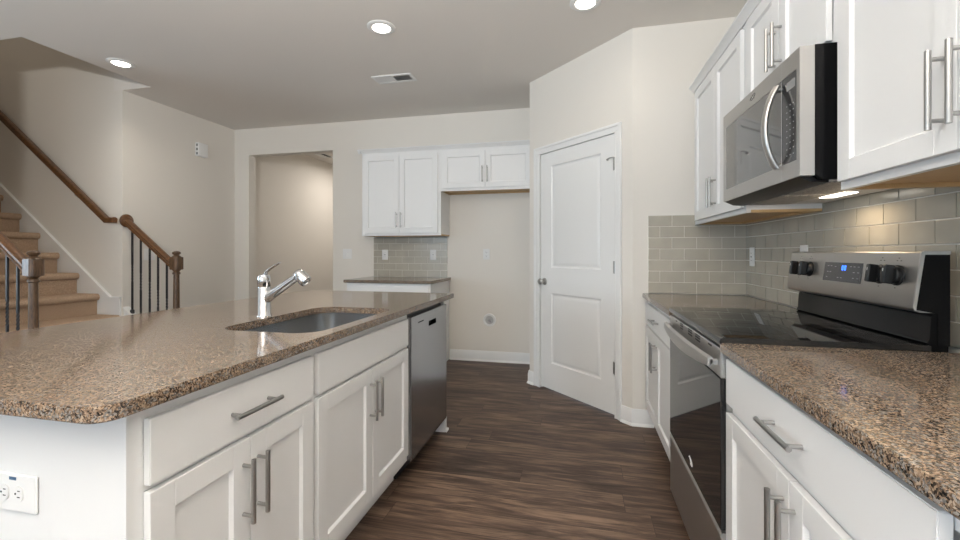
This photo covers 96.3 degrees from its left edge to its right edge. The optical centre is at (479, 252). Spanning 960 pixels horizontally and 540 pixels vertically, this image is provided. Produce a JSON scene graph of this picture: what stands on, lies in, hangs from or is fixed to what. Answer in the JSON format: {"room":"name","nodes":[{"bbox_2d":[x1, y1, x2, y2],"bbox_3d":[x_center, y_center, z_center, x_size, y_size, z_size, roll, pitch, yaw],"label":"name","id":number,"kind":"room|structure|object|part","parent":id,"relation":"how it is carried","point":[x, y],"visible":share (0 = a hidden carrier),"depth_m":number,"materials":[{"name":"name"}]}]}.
{"room":"kitchen","nodes":[
{"label":"kitchen","id":0,"kind":"room"},
{"bbox_2d":[0,37,113,296],"bbox_3d":[-4.919,-1.406,4.505,3.796,5.200,0.100,0,0,13],"label":"wall","id":1,"kind":"structure","parent":0,"point":[63,103],"depth_m":4.29,"materials":[{"name":"white paint"}]},
{"bbox_2d":[0,110,117,222],"bbox_3d":[-4.927,-1.464,4.410,3.054,2.374,0.090,0,0,13],"label":"wall handrail","id":2,"kind":"object","parent":1,"relation":"attached to","point":[4,119],"visible":1,"depth_m":4.19,"materials":[{"name":"brown wood"}]},
{"bbox_2d":[0,183,121,315],"bbox_3d":[-4.861,-0.462,4.427,2.944,2.612,0.025,0,0,13],"label":"trim","id":3,"kind":"structure","parent":1,"relation":"attached to","point":[107,304],"depth_m":4.26,"materials":[{"name":"white wood"}]},
{"bbox_2d":[123,306,135,315],"bbox_3d":[-3.087,0.858,4.068,0.657,0.670,0.058,0,0,13],"label":"trim","id":4,"kind":"structure","parent":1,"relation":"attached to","point":[127,309],"depth_m":4.11,"materials":[{"name":"white wood"}]},
{"bbox_2d":[119,214,182,313],"bbox_3d":[-3.097,0.414,4.070,0.639,1.560,0.126,0,0,13],"label":"stair railing","id":5,"kind":"object","parent":1,"relation":"attached to","point":[175,263],"visible":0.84,"depth_m":4.05,"materials":[{"name":"brown wood"}]},
{"bbox_3d":[-3.139,-0.098,4.079,0.551,0.484,0.069,0,0,13],"label":"handrail","id":6,"kind":"part","parent":5,"relation":"part of","materials":[{"name":"brown wood"}]},
{"bbox_3d":[-2.829,0.591,4.008,0.090,1.206,0.090,0,0,13],"label":"newel post","id":7,"kind":"part","parent":5,"relation":"part of","materials":[{"name":"brown wood"}]},
{"bbox_2d":[114,90,332,315],"bbox_3d":[-2.933,-0.178,6.440,0.100,2.743,4.759,0,0,13],"label":"wall","id":8,"kind":"structure","parent":0,"point":[184,201],"depth_m":4.93,"materials":[{"name":"white paint"}]},
{"bbox_2d":[144,249,154,259],"bbox_3d":[-3.352,0.022,4.365,0.010,0.117,0.118,0,0,13],"label":"light switch","id":9,"kind":"object","parent":8,"relation":"attached to","point":[146,251],"visible":0.56,"depth_m":4.35,"materials":[{"name":"white plastic"}]},
{"bbox_2d":[195,142,207,157],"bbox_3d":[-3.199,-1.172,4.942,0.052,0.152,0.128,0,0,13],"label":"door chime","id":10,"kind":"object","parent":8,"relation":"attached to","point":[201,150],"visible":1,"depth_m":4.91,"materials":[{"name":"white plastic"}]},
{"bbox_2d":[0,290,453,423],"bbox_3d":[-0.974,0.295,1.977,1.127,0.030,2.234,0,0,13],"label":"countertop","id":11,"kind":"structure","parent":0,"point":[114,368],"depth_m":1.22,"materials":[{"name":"brown stone"}]},
{"bbox_2d":[256,262,310,316],"bbox_3d":[-0.852,0.161,1.865,0.259,0.238,0.062,0,0,13],"label":"faucet","id":12,"kind":"object","parent":11,"relation":"on","point":[265,294],"visible":1,"depth_m":1.86,"materials":[{"name":"silver metal"}]},
{"bbox_3d":[-0.909,0.075,1.878,0.084,0.067,0.024,0,0,13],"label":"lever","id":13,"kind":"part","parent":12,"relation":"part of","materials":[{"name":"silver metal"}]},
{"bbox_3d":[-0.863,0.156,1.867,0.188,0.139,0.042,0,0,13],"label":"spout","id":14,"kind":"part","parent":12,"relation":"part of","materials":[{"name":"silver metal"}]},
{"bbox_2d":[244,313,375,332],"bbox_3d":[-0.694,0.403,1.847,0.414,0.186,0.694,0,0,13],"label":"sink","id":15,"kind":"object","parent":11,"relation":"in","point":[320,321],"visible":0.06,"depth_m":2.14,"materials":[{"name":"silver metal"}]},
{"bbox_2d":[0,0,747,164],"bbox_3d":[-2.688,-1.699,2.874,8.874,0.300,11.800,0,0,13],"label":"ceiling","id":16,"kind":"structure","parent":0,"point":[232,64],"depth_m":3.21,"materials":[{"name":"white paint"}]},
{"bbox_2d":[105,58,135,67],"bbox_3d":[-2.939,-1.542,3.521,0.192,0.014,0.192,0,0,13],"label":"recessed light","id":17,"kind":"object","parent":16,"relation":"in","point":[117,62],"visible":1,"depth_m":3.50,"materials":[{"name":"white plastic"}]},
{"bbox_2d":[315,153,332,157],"bbox_3d":[-2.489,-1.545,6.881,0.190,0.008,0.300,0,0,13],"label":"ceiling vent","id":18,"kind":"object","parent":16,"relation":"in","point":[323,155],"visible":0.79,"depth_m":6.88,"materials":[{"name":"white metal"}]},
{"bbox_2d":[367,20,395,34],"bbox_3d":[-0.680,-1.542,2.962,0.192,0.014,0.192,0,0,13],"label":"recessed light","id":19,"kind":"object","parent":16,"relation":"in","point":[381,27],"visible":1,"depth_m":2.94,"materials":[{"name":"white plastic"}]},
{"bbox_2d":[371,73,416,83],"bbox_3d":[-0.763,-1.545,3.830,0.370,0.008,0.165,0,0,13],"label":"ceiling vent","id":20,"kind":"object","parent":16,"relation":"in","point":[404,77],"visible":1,"depth_m":3.82,"materials":[{"name":"white metal"}]},
{"bbox_2d":[570,0,600,11],"bbox_3d":[0.653,-1.542,2.667,0.192,0.014,0.192,0,0,13],"label":"recessed light","id":21,"kind":"object","parent":16,"relation":"in","point":[577,5],"visible":1,"depth_m":2.68,"materials":[{"name":"white plastic"}]},
{"bbox_2d":[235,108,529,358],"bbox_3d":[-1.236,-0.178,5.077,3.817,2.743,0.115,0,0,13],"label":"wall","id":22,"kind":"structure","parent":0,"point":[499,286],"depth_m":4.80,"materials":[{"name":"white paint"}]},
{"bbox_2d":[343,249,351,258],"bbox_3d":[-1.571,0.019,5.089,0.118,0.117,0.010,0,0,13],"label":"light switch","id":23,"kind":"object","parent":22,"relation":"attached to","point":[347,253],"visible":1,"depth_m":5.09,"materials":[{"name":"white plastic"}]},
{"bbox_2d":[382,250,387,259],"bbox_3d":[-1.099,0.029,4.972,0.072,0.117,0.008,0,0,13],"label":"outlet","id":24,"kind":"object","parent":22,"relation":"attached to","point":[384,252],"visible":1,"depth_m":4.97,"materials":[{"name":"white plastic"}]},
{"bbox_2d":[362,150,449,236],"bbox_3d":[-0.822,-0.630,4.731,0.902,0.903,0.369,0,0,13],"label":"upper cabinet","id":25,"kind":"object","parent":22,"relation":"attached to","point":[402,196],"visible":0.99,"depth_m":4.59,"materials":[{"name":"white paint"}]},
{"bbox_3d":[-1.067,-0.624,4.646,0.418,0.840,0.018,0,0,13],"label":"door","id":26,"kind":"part","parent":25,"relation":"part of","materials":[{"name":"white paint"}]},
{"bbox_3d":[-0.651,-0.624,4.551,0.430,0.840,0.018,0,0,13],"label":"door","id":27,"kind":"part","parent":25,"relation":"part of","materials":[{"name":"white paint"}]},
{"bbox_2d":[357,140,529,153],"bbox_3d":[-0.367,-1.095,4.634,1.916,0.040,0.354,0,0,13],"label":"crown molding","id":28,"kind":"structure","parent":25,"relation":"attached to","point":[517,142],"depth_m":4.47,"materials":[{"name":"white paint"}]},
{"bbox_2d":[374,237,447,276],"bbox_3d":[-0.801,0.052,4.913,0.896,0.454,0.009,0,0,13],"label":"backsplash","id":29,"kind":"structure","parent":22,"relation":"attached to","point":[407,256],"depth_m":4.90,"materials":[{"name":"grey tile"}]},
{"bbox_2d":[430,250,435,259],"bbox_3d":[-0.528,0.029,4.841,0.072,0.117,0.008,0,0,13],"label":"outlet","id":30,"kind":"object","parent":22,"relation":"attached to","point":[432,252],"visible":1,"depth_m":4.84,"materials":[{"name":"white plastic"}]},
{"bbox_2d":[441,145,529,194],"bbox_3d":[0.092,-0.860,4.522,0.970,0.443,0.369,0,0,13],"label":"upper cabinet","id":31,"kind":"object","parent":22,"relation":"attached to","point":[497,169],"visible":0.96,"depth_m":4.39,"materials":[{"name":"white paint"}]},
{"bbox_3d":[-0.170,-0.854,4.441,0.456,0.379,0.018,0,0,13],"label":"door","id":32,"kind":"part","parent":31,"relation":"part of","materials":[{"name":"white paint"}]},
{"bbox_3d":[0.284,-0.854,4.336,0.472,0.379,0.018,0,0,13],"label":"door","id":33,"kind":"part","parent":31,"relation":"part of","materials":[{"name":"white paint"}]},
{"bbox_2d":[483,249,489,259],"bbox_3d":[0.070,0.022,4.713,0.072,0.117,0.008,0,0,13],"label":"outlet","id":34,"kind":"object","parent":22,"relation":"attached to","point":[486,252],"visible":1,"depth_m":4.71,"materials":[{"name":"white plastic"}]},
{"bbox_2d":[483,314,495,325],"bbox_3d":[0.101,0.742,4.697,0.142,0.142,0.027,0,0,13],"label":"outlet box","id":35,"kind":"object","parent":22,"relation":"attached to","point":[489,319],"visible":1,"depth_m":4.70,"materials":[{"name":"white plastic"}]},
{"bbox_2d":[450,349,529,369],"bbox_3d":[0.062,1.138,4.377,0.963,0.112,0.669,0,0,13],"label":"baseboard","id":36,"kind":"structure","parent":22,"relation":"attached to","point":[455,354],"depth_m":4.69,"materials":[{"name":"white wood"}]},
{"bbox_2d":[345,359,689,539],"bbox_3d":[-2.670,1.244,2.896,8.900,0.100,11.950,0,0,13],"label":"floor","id":37,"kind":"structure","parent":0,"point":[516,459],"depth_m":2.30,"materials":[{"name":"brown wood"}]},
{"bbox_2d":[0,230,44,331],"bbox_3d":[-3.330,0.411,2.997,0.679,1.565,0.090,0,0,13],"label":"stair railing","id":38,"kind":"object","parent":37,"relation":"on","point":[32,266],"visible":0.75,"depth_m":2.93,"materials":[{"name":"brown wood"}]},
{"bbox_3d":[-3.373,-0.113,3.007,0.592,0.515,0.069,0,0,13],"label":"handrail","id":39,"kind":"part","parent":38,"relation":"part of","materials":[{"name":"brown wood"}]},
{"bbox_3d":[-3.043,0.591,2.931,0.090,1.206,0.090,0,0,13],"label":"newel post","id":40,"kind":"part","parent":38,"relation":"part of","materials":[{"name":"brown wood"}]},
{"bbox_2d":[0,195,118,332],"bbox_3d":[-4.667,-0.097,3.864,3.356,2.580,1.001,0,0,13],"label":"staircase","id":41,"kind":"structure","parent":37,"relation":"on","point":[60,303],"depth_m":3.97,"materials":[{"name":"beige carpet"}]},
{"bbox_2d":[0,415,127,539],"bbox_3d":[-0.854,0.752,1.936,0.788,0.884,2.048,0,0,13],"label":"panel","id":42,"kind":"object","parent":37,"relation":"on","point":[81,470],"visible":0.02,"depth_m":0.88,"materials":[{"name":"white paint"}]},
{"bbox_2d":[0,471,38,514],"bbox_3d":[-0.992,0.509,0.912,0.138,0.079,0.008,0,0,13],"label":"outlet","id":43,"kind":"object","parent":42,"relation":"attached to","point":[18,492],"visible":1,"depth_m":0.91,"materials":[{"name":"white plastic"}]},
{"bbox_2d":[0,483,8,499],"bbox_3d":[-1.012,0.509,0.915,0.027,0.033,0.004,0,0,13],"label":"receptacle","id":44,"kind":"object","parent":43,"relation":"attached to","point":[4,487],"depth_m":0.91,"materials":[{"name":"white plastic"}]},
{"bbox_2d":[13,486,23,501],"bbox_3d":[-0.972,0.509,0.906,0.027,0.033,0.004,0,0,13],"label":"receptacle","id":45,"kind":"object","parent":43,"relation":"attached to","point":[18,491],"depth_m":0.90,"materials":[{"name":"white plastic"}]},
{"bbox_2d":[128,350,313,539],"bbox_3d":[-0.896,0.752,1.205,0.657,0.884,0.598,0,0,13],"label":"base cabinet","id":46,"kind":"object","parent":37,"relation":"on","point":[233,458],"visible":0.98,"depth_m":1.08,"materials":[{"name":"white paint"}]},
{"bbox_3d":[-0.651,0.767,1.014,0.018,0.549,0.274,0,0,13],"label":"door","id":47,"kind":"part","parent":46,"relation":"part of","materials":[{"name":"white paint"}]},
{"bbox_3d":[-0.620,0.410,1.151,0.018,0.137,0.556,0,0,13],"label":"drawer","id":48,"kind":"part","parent":46,"relation":"part of","materials":[{"name":"white paint"}]},
{"bbox_3d":[-0.599,0.620,1.117,0.038,0.166,0.012,0,0,13],"label":"handle","id":49,"kind":"part","parent":46,"relation":"part of","materials":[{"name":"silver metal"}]},
{"bbox_3d":[-0.593,0.410,1.145,0.038,0.012,0.166,0,0,13],"label":"handle","id":50,"kind":"part","parent":46,"relation":"part of","materials":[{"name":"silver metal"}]},
{"bbox_3d":[-0.587,0.620,1.168,0.038,0.166,0.012,0,0,13],"label":"handle","id":51,"kind":"part","parent":46,"relation":"part of","materials":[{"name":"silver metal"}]},
{"bbox_3d":[-0.589,0.767,1.286,0.018,0.549,0.278,0,0,13],"label":"door","id":52,"kind":"part","parent":46,"relation":"part of","materials":[{"name":"white paint"}]},
{"bbox_2d":[311,315,407,539],"bbox_3d":[-0.737,0.752,1.898,0.657,0.884,0.822,0,0,13],"label":"base cabinet","id":53,"kind":"object","parent":37,"relation":"on","point":[360,398],"visible":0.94,"depth_m":1.71,"materials":[{"name":"white paint"}]},
{"bbox_3d":[-0.508,0.767,1.638,0.018,0.549,0.390,0,0,13],"label":"door","id":54,"kind":"part","parent":53,"relation":"part of","materials":[{"name":"white paint"}]},
{"bbox_3d":[-0.464,0.410,1.830,0.018,0.137,0.783,0,0,13],"label":"drawer","id":55,"kind":"part","parent":53,"relation":"part of","materials":[{"name":"white paint"}]},
{"bbox_3d":[-0.443,0.620,1.798,0.038,0.166,0.012,0,0,13],"label":"handle","id":56,"kind":"part","parent":53,"relation":"part of","materials":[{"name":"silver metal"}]},
{"bbox_3d":[-0.431,0.620,1.849,0.038,0.166,0.012,0,0,13],"label":"handle","id":57,"kind":"part","parent":53,"relation":"part of","materials":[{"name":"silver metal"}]},
{"bbox_3d":[-0.420,0.767,2.021,0.018,0.549,0.390,0,0,13],"label":"door","id":58,"kind":"part","parent":53,"relation":"part of","materials":[{"name":"white paint"}]},
{"bbox_2d":[347,280,448,360],"bbox_3d":[-0.860,0.752,4.577,0.905,0.884,0.672,0,0,13],"label":"base cabinet","id":59,"kind":"object","parent":37,"relation":"on","point":[441,287],"visible":0.05,"depth_m":4.33,"materials":[{"name":"white paint"}]},
{"bbox_3d":[-0.925,0.410,4.296,0.865,0.137,0.018,0,0,13],"label":"drawer","id":60,"kind":"part","parent":59,"relation":"part of","materials":[{"name":"white paint"}]},
{"bbox_2d":[343,276,450,283],"bbox_3d":[-0.859,0.295,4.596,0.950,0.030,0.650,0,0,13],"label":"countertop","id":61,"kind":"structure","parent":59,"relation":"on","point":[373,279],"depth_m":4.39,"materials":[{"name":"brown stone"}]},
{"bbox_2d":[393,302,445,478],"bbox_3d":[-0.587,0.760,2.608,0.610,0.868,0.622,0,0,13],"label":"dishwasher","id":62,"kind":"object","parent":37,"relation":"on","point":[426,347],"visible":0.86,"depth_m":2.45,"materials":[{"name":"silver metal"}]},
{"bbox_3d":[-0.309,0.715,2.546,0.040,0.747,0.610,0,0,13],"label":"door","id":63,"kind":"part","parent":62,"relation":"part of","materials":[{"name":"silver metal"}]},
{"bbox_2d":[435,301,448,432],"bbox_3d":[-0.517,0.752,2.934,0.622,0.884,0.047,0,0,13],"label":"end panel","id":64,"kind":"object","parent":37,"relation":"on","point":[443,427],"visible":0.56,"depth_m":2.85,"materials":[{"name":"white paint"}]},
{"bbox_2d":[645,301,670,460],"bbox_3d":[1.314,0.752,2.451,0.657,0.884,0.888,0,0,13],"label":"base cabinet","id":65,"kind":"object","parent":37,"relation":"on","point":[657,341],"visible":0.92,"depth_m":2.46,"materials":[{"name":"white paint"}]},
{"bbox_3d":[1.087,0.767,2.721,0.018,0.549,0.414,0,0,13],"label":"door","id":66,"kind":"part","parent":65,"relation":"part of","materials":[{"name":"white paint"}]},
{"bbox_3d":[1.019,0.620,2.550,0.038,0.166,0.012,0,0,13],"label":"handle","id":67,"kind":"part","parent":65,"relation":"part of","materials":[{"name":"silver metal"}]},
{"bbox_3d":[1.012,0.410,2.519,0.038,0.012,0.166,0,0,13],"label":"handle","id":68,"kind":"part","parent":65,"relation":"part of","materials":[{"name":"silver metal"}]},
{"bbox_3d":[1.008,0.620,2.499,0.038,0.166,0.012,0,0,13],"label":"handle","id":69,"kind":"part","parent":65,"relation":"part of","materials":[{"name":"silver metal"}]},
{"bbox_3d":[1.040,0.410,2.513,0.018,0.137,0.840,0,0,13],"label":"drawer","id":70,"kind":"part","parent":65,"relation":"part of","materials":[{"name":"white paint"}]},
{"bbox_3d":[0.993,0.767,2.310,0.018,0.549,0.424,0,0,13],"label":"door","id":71,"kind":"part","parent":65,"relation":"part of","materials":[{"name":"white paint"}]},
{"bbox_2d":[642,293,796,315],"bbox_3d":[1.324,0.295,2.443,0.636,0.030,0.891,0,0,13],"label":"countertop","id":72,"kind":"structure","parent":65,"relation":"on","point":[661,301],"depth_m":2.44,"materials":[{"name":"brown stone"}]},
{"bbox_2d":[664,251,950,539],"bbox_3d":[1.097,0.595,1.643,0.632,1.197,0.766,0,0,13],"label":"range","id":73,"kind":"object","parent":37,"relation":"on","point":[898,300],"visible":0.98,"depth_m":1.47,"materials":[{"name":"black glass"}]},
{"bbox_3d":[0.812,0.358,1.713,0.046,0.052,0.711,0,0,13],"label":"handle","id":74,"kind":"part","parent":73,"relation":"part of","materials":[{"name":"silver metal"}]},
{"bbox_3d":[0.853,1.007,1.699,0.046,0.270,0.759,0,0,13],"label":"storage drawer","id":75,"kind":"part","parent":73,"relation":"part of","materials":[{"name":"silver metal"}]},
{"bbox_3d":[0.839,0.628,1.703,0.016,0.471,0.758,0,0,13],"label":"door glass","id":76,"kind":"part","parent":73,"relation":"part of","materials":[{"name":"black glass"}]},
{"bbox_3d":[0.854,0.582,1.699,0.044,0.563,0.759,0,0,13],"label":"oven door","id":77,"kind":"part","parent":73,"relation":"part of","materials":[{"name":"silver metal"}]},
{"bbox_3d":[1.371,0.069,1.869,0.047,0.064,0.062,0,0,13],"label":"knob","id":78,"kind":"part","parent":73,"relation":"part of","materials":[{"name":"black plastic"}]},
{"bbox_2d":[669,307,930,351],"bbox_3d":[1.092,0.279,1.644,0.543,0.033,0.766,0,0,13],"label":"cooktop","id":79,"kind":"object","parent":73,"relation":"in","point":[805,327],"depth_m":1.46,"materials":[{"name":"black glass"}]},
{"bbox_3d":[1.353,0.069,1.793,0.047,0.064,0.062,0,0,13],"label":"knob","id":80,"kind":"part","parent":73,"relation":"part of","materials":[{"name":"black plastic"}]},
{"bbox_3d":[1.358,0.085,1.583,0.086,0.174,0.755,0,0,13],"label":"control panel","id":81,"kind":"part","parent":73,"relation":"part of","materials":[{"name":"silver metal"}]},
{"bbox_3d":[1.256,0.069,1.372,0.047,0.064,0.062,0,0,13],"label":"knob","id":82,"kind":"part","parent":73,"relation":"part of","materials":[{"name":"black plastic"}]},
{"bbox_3d":[1.240,0.069,1.301,0.047,0.064,0.062,0,0,13],"label":"knob","id":83,"kind":"part","parent":73,"relation":"part of","materials":[{"name":"black plastic"}]},
{"bbox_2d":[726,359,959,539],"bbox_3d":[0.945,0.752,0.844,0.657,0.884,0.858,0,0,13],"label":"base cabinet","id":84,"kind":"object","parent":37,"relation":"on","point":[789,476],"visible":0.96,"depth_m":0.88,"materials":[{"name":"white paint"}]},
{"bbox_3d":[0.721,0.767,1.125,0.018,0.549,0.406,0,0,13],"label":"door","id":85,"kind":"part","parent":84,"relation":"part of","materials":[{"name":"white paint"}]},
{"bbox_3d":[0.654,0.610,0.958,0.038,0.166,0.012,0,0,13],"label":"handle","id":86,"kind":"part","parent":84,"relation":"part of","materials":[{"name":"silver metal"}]},
{"bbox_3d":[0.649,0.396,0.939,0.038,0.012,0.166,0,0,13],"label":"handle","id":87,"kind":"part","parent":84,"relation":"part of","materials":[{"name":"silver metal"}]},
{"bbox_3d":[0.642,0.610,0.907,0.038,0.166,0.012,0,0,13],"label":"handle","id":88,"kind":"part","parent":84,"relation":"part of","materials":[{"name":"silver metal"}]},
{"bbox_3d":[0.631,0.767,0.733,0.018,0.549,0.392,0,0,13],"label":"door","id":89,"kind":"part","parent":84,"relation":"part of","materials":[{"name":"white paint"}]},
{"bbox_2d":[720,343,959,519],"bbox_3d":[0.956,0.295,0.839,0.636,0.030,0.862,0,0,13],"label":"countertop","id":90,"kind":"structure","parent":84,"relation":"on","point":[901,409],"depth_m":0.83,"materials":[{"name":"brown stone"}]},
{"bbox_2d":[530,28,632,408],"bbox_3d":[0.716,-0.178,3.750,0.395,2.743,1.681,0,0,-17],"label":"wall","id":91,"kind":"structure","parent":0,"point":[592,91],"depth_m":3.24,"materials":[{"name":"white paint"}]},
{"bbox_2d":[538,134,614,414],"bbox_3d":[0.747,0.159,3.440,0.101,2.034,0.836,0,0,-32],"label":"door","id":92,"kind":"structure","parent":91,"relation":"in","point":[577,280],"depth_m":3.40,"materials":[{"name":"white wood"}]},
{"bbox_2d":[534,122,621,420],"bbox_3d":[0.786,0.135,3.480,0.119,2.118,0.967,0,0,-32],"label":"trim","id":93,"kind":"structure","parent":91,"relation":"attached to","point":[616,128],"depth_m":3.31,"materials":[{"name":"white wood"}]},
{"bbox_2d":[527,370,631,425],"bbox_3d":[0.742,1.138,3.449,0.026,0.112,1.149,0,0,-32],"label":"baseboard","id":94,"kind":"structure","parent":91,"relation":"attached to","point":[626,414],"depth_m":3.02,"materials":[{"name":"white wood"}]},
{"bbox_2d":[633,17,735,426],"bbox_3d":[1.413,-0.178,2.944,0.711,2.743,0.100,0,0,13],"label":"wall","id":95,"kind":"structure","parent":0,"point":[667,59],"depth_m":2.94,"materials":[{"name":"white paint"}]},
{"bbox_2d":[631,409,653,427],"bbox_3d":[1.115,1.138,2.947,0.145,0.112,0.026,0,0,13],"label":"baseboard","id":96,"kind":"structure","parent":95,"relation":"attached to","point":[640,417],"depth_m":2.95,"materials":[{"name":"white wood"}]},
{"bbox_2d":[648,215,745,294],"bbox_3d":[1.446,0.014,2.880,0.602,0.530,0.009,0,0,13],"label":"backsplash","id":97,"kind":"structure","parent":95,"relation":"attached to","point":[685,257],"depth_m":2.88,"materials":[{"name":"grey tile"}]},
{"bbox_2d":[747,295,959,352],"bbox_3d":[1.055,-0.178,-0.429,0.100,2.743,6.835,0,0,13],"label":"wall","id":98,"kind":"structure","parent":0,"point":[950,349],"depth_m":1.27,"materials":[{"name":"grey tile"}]},
{"bbox_2d":[749,247,754,265],"bbox_3d":[1.708,0.029,2.701,0.008,0.117,0.072,0,0,13],"label":"outlet","id":99,"kind":"object","parent":98,"relation":"attached to","point":[751,250],"visible":1,"depth_m":2.69,"materials":[{"name":"white plastic"}]},
{"bbox_2d":[750,251,752,261],"bbox_3d":[1.705,0.029,2.702,0.004,0.068,0.034,0,0,13],"label":"receptacle","id":100,"kind":"object","parent":99,"relation":"attached to","point":[751,252],"depth_m":2.70,"materials":[{"name":"white plastic"}]},
{"bbox_2d":[695,23,821,224],"bbox_3d":[1.464,-0.633,2.412,0.370,0.897,0.909,0,0,13],"label":"upper cabinet","id":101,"kind":"object","parent":98,"relation":"attached to","point":[723,88],"visible":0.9,"depth_m":2.35,"materials":[{"name":"white paint"}]},
{"bbox_3d":[1.368,-0.625,2.614,0.018,0.838,0.418,0,0,13],"label":"door","id":102,"kind":"part","parent":101,"relation":"part of","materials":[{"name":"white paint"}]},
{"bbox_3d":[1.300,-0.336,2.440,0.038,0.166,0.012,0,0,13],"label":"handle","id":103,"kind":"part","parent":101,"relation":"part of","materials":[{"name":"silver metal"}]},
{"bbox_3d":[1.288,-0.336,2.389,0.038,0.166,0.012,0,0,13],"label":"handle","id":104,"kind":"part","parent":101,"relation":"part of","materials":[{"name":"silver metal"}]},
{"bbox_3d":[1.276,-0.625,2.212,0.018,0.838,0.400,0,0,13],"label":"door","id":105,"kind":"part","parent":101,"relation":"part of","materials":[{"name":"white paint"}]},
{"bbox_2d":[746,0,836,95],"bbox_3d":[1.279,-0.858,1.608,0.370,0.447,0.737,0,0,13],"label":"upper cabinet","id":106,"kind":"object","parent":98,"relation":"attached to","point":[775,29],"visible":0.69,"depth_m":1.61,"materials":[{"name":"white paint"}]},
{"bbox_3d":[1.180,-0.847,1.794,0.018,0.398,0.323,0,0,13],"label":"door","id":107,"kind":"part","parent":106,"relation":"part of","materials":[{"name":"white paint"}]},
{"bbox_3d":[1.122,-0.782,1.666,0.038,0.166,0.012,0,0,13],"label":"handle","id":108,"kind":"part","parent":106,"relation":"part of","materials":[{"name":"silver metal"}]},
{"bbox_3d":[1.111,-0.782,1.615,0.038,0.166,0.012,0,0,13],"label":"handle","id":109,"kind":"part","parent":106,"relation":"part of","materials":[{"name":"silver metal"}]},
{"bbox_3d":[1.107,-0.847,1.476,0.018,0.398,0.323,0,0,13],"label":"door","id":110,"kind":"part","parent":106,"relation":"part of","materials":[{"name":"white paint"}]},
{"bbox_2d":[723,42,889,205],"bbox_3d":[1.228,-0.423,1.623,0.457,0.418,0.712,0,0,13],"label":"microwave","id":111,"kind":"object","parent":106,"relation":"attached to","point":[780,141],"visible":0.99,"depth_m":1.44,"materials":[{"name":"silver metal"}]},
{"bbox_3d":[1.077,-0.432,1.658,0.040,0.396,0.711,0,0,13],"label":"frame","id":112,"kind":"part","parent":111,"relation":"part of","materials":[{"name":"silver metal"}]},
{"bbox_3d":[0.983,-0.418,1.455,0.055,0.285,0.033,0,0,13],"label":"handle","id":113,"kind":"part","parent":111,"relation":"part of","materials":[{"name":"silver metal"}]},
{"bbox_3d":[1.293,-0.219,1.607,0.309,0.002,0.688,0,0,13],"label":"plate","id":114,"kind":"part","parent":111,"relation":"part of","materials":[{"name":"grey metal"}]},
{"bbox_2d":[800,245,807,251],"bbox_3d":[1.564,0.024,2.078,0.008,0.117,0.072,0,0,13],"label":"outlet","id":115,"kind":"object","parent":98,"relation":"attached to","point":[803,248],"visible":0.2,"depth_m":2.07,"materials":[{"name":"white plastic"}]},
{"bbox_2d":[746,187,959,348],"bbox_3d":[1.460,0.014,1.581,0.009,0.530,2.534,0,0,13],"label":"backsplash","id":116,"kind":"structure","parent":98,"relation":"attached to","point":[902,219],"depth_m":1.66,"materials":[{"name":"grey tile"}]},
{"bbox_2d":[837,0,959,189],"bbox_3d":[1.100,-0.633,0.828,0.370,0.897,0.862,0,0,13],"label":"upper cabinet","id":117,"kind":"object","parent":98,"relation":"attached to","point":[898,61],"visible":1,"depth_m":1.05,"materials":[{"name":"white paint"}]},
{"bbox_2d":[689,0,761,92],"bbox_3d":[1.291,-1.085,1.630,0.341,0.040,2.511,0,0,13],"label":"crown molding","id":118,"kind":"structure","parent":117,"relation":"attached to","point":[750,6],"depth_m":2.20,"materials":[{"name":"white paint"}]},
{"bbox_3d":[0.945,-0.336,0.892,0.038,0.166,0.012,0,0,13],"label":"handle","id":119,"kind":"part","parent":117,"relation":"part of","materials":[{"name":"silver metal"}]},
{"bbox_3d":[0.933,-0.336,0.842,0.038,0.166,0.012,0,0,13],"label":"handle","id":120,"kind":"part","parent":117,"relation":"part of","materials":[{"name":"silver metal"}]},
{"bbox_3d":[0.920,-0.625,0.660,0.018,0.838,0.410,0,0,13],"label":"door","id":121,"kind":"part","parent":117,"relation":"part of","materials":[{"name":"white paint"}]}
]}

